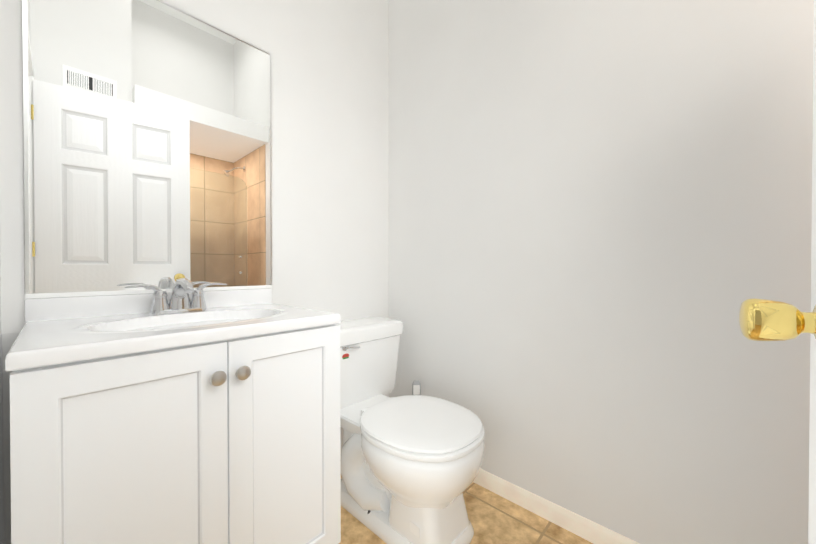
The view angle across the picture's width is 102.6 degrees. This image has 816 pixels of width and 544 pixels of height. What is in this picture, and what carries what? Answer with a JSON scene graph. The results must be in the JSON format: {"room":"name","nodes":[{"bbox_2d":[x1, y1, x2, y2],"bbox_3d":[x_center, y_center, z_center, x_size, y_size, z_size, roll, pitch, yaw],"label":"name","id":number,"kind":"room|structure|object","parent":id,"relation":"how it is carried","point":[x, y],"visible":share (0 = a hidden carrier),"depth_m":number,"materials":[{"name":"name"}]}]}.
{"room":"bathroom","nodes":[
{"label":"bathroom","id":0,"kind":"room"},
{"bbox_2d":[0,239,1,334],"bbox_3d":[-0.872,-0.745,0.589,0.950,3.500,0.110,0,1,43],"label":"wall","id":1,"kind":"structure","parent":0,"point":[0,287],"depth_m":0.88,"materials":[{"name":"paint"}]},
{"bbox_2d":[0,332,19,543],"bbox_3d":[-0.912,0.587,0.740,0.500,0.834,0.041,0,1,43],"label":"wall","id":2,"kind":"structure","parent":0,"point":[7,340],"depth_m":0.90,"materials":[{"name":"white paint"}]},
{"bbox_2d":[0,0,388,447],"bbox_3d":[-0.696,-0.752,1.401,0.100,3.500,1.796,0,1,43],"label":"wall","id":3,"kind":"structure","parent":0,"point":[330,140],"depth_m":1.59,"materials":[{"name":"paint"}]},
{"bbox_2d":[22,0,271,298],"bbox_3d":[-0.836,-0.438,1.171,0.008,1.020,0.702,0,1,43],"label":"mirror","id":4,"kind":"object","parent":3,"relation":"attached to","point":[147,141],"visible":0.9,"depth_m":1.10,"materials":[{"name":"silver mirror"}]},
{"bbox_2d":[338,476,592,543],"bbox_3d":[-0.187,1.060,0.055,2.700,0.100,3.096,0,1,43],"label":"floor","id":5,"kind":"structure","parent":0,"point":[494,518],"depth_m":1.28,"materials":[{"name":"tile"}]},
{"bbox_2d":[5,278,340,543],"bbox_3d":[-0.640,0.511,0.996,0.545,0.981,0.702,0,1,43],"label":"bathroom vanity","id":6,"kind":"object","parent":5,"relation":"on","point":[184,411],"visible":1,"depth_m":0.79,"materials":[{"name":"white paint"}]},
{"bbox_2d":[336,317,484,543],"bbox_3d":[-0.057,0.626,1.415,0.834,0.745,0.524,0,1,43],"label":"toilet","id":7,"kind":"object","parent":5,"relation":"on","point":[410,466],"visible":0.94,"depth_m":1.22,"materials":[{"name":"white ceramic"}]},
{"bbox_2d":[412,380,420,394],"bbox_3d":[0.045,0.785,1.733,0.082,0.420,0.082,0,1,43],"label":"toilet brush","id":8,"kind":"object","parent":5,"relation":"on","point":[416,387],"visible":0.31,"depth_m":1.72,"materials":[{"name":"white plastic"}]},
{"bbox_2d":[389,0,813,543],"bbox_3d":[0.834,-0.750,1.136,2.700,3.500,0.100,0,1,43],"label":"wall","id":9,"kind":"structure","parent":0,"point":[600,221],"depth_m":1.16,"materials":[{"name":"paint"}]},
{"bbox_2d":[473,469,639,543],"bbox_3d":[0.499,0.963,1.384,1.689,0.072,0.013,0,1,43],"label":"baseboard","id":10,"kind":"structure","parent":9,"relation":"attached to","point":[580,526],"depth_m":1.31,"materials":[{"name":"white wood"}]},
{"bbox_3d":[-0.213,-0.125,-0.008,0.953,2.270,0.137,0,1,43],"label":"door frame","id":11,"kind":"structure","parent":0,"visible":0},
{"bbox_2d":[739,0,815,543],"bbox_3d":[0.314,-0.084,0.118,0.244,2.170,0.805,0,1,43],"label":"door","id":12,"kind":"structure","parent":11,"relation":"attached to","point":[765,320],"depth_m":0.43,"materials":[{"name":"white paint"}]}
]}

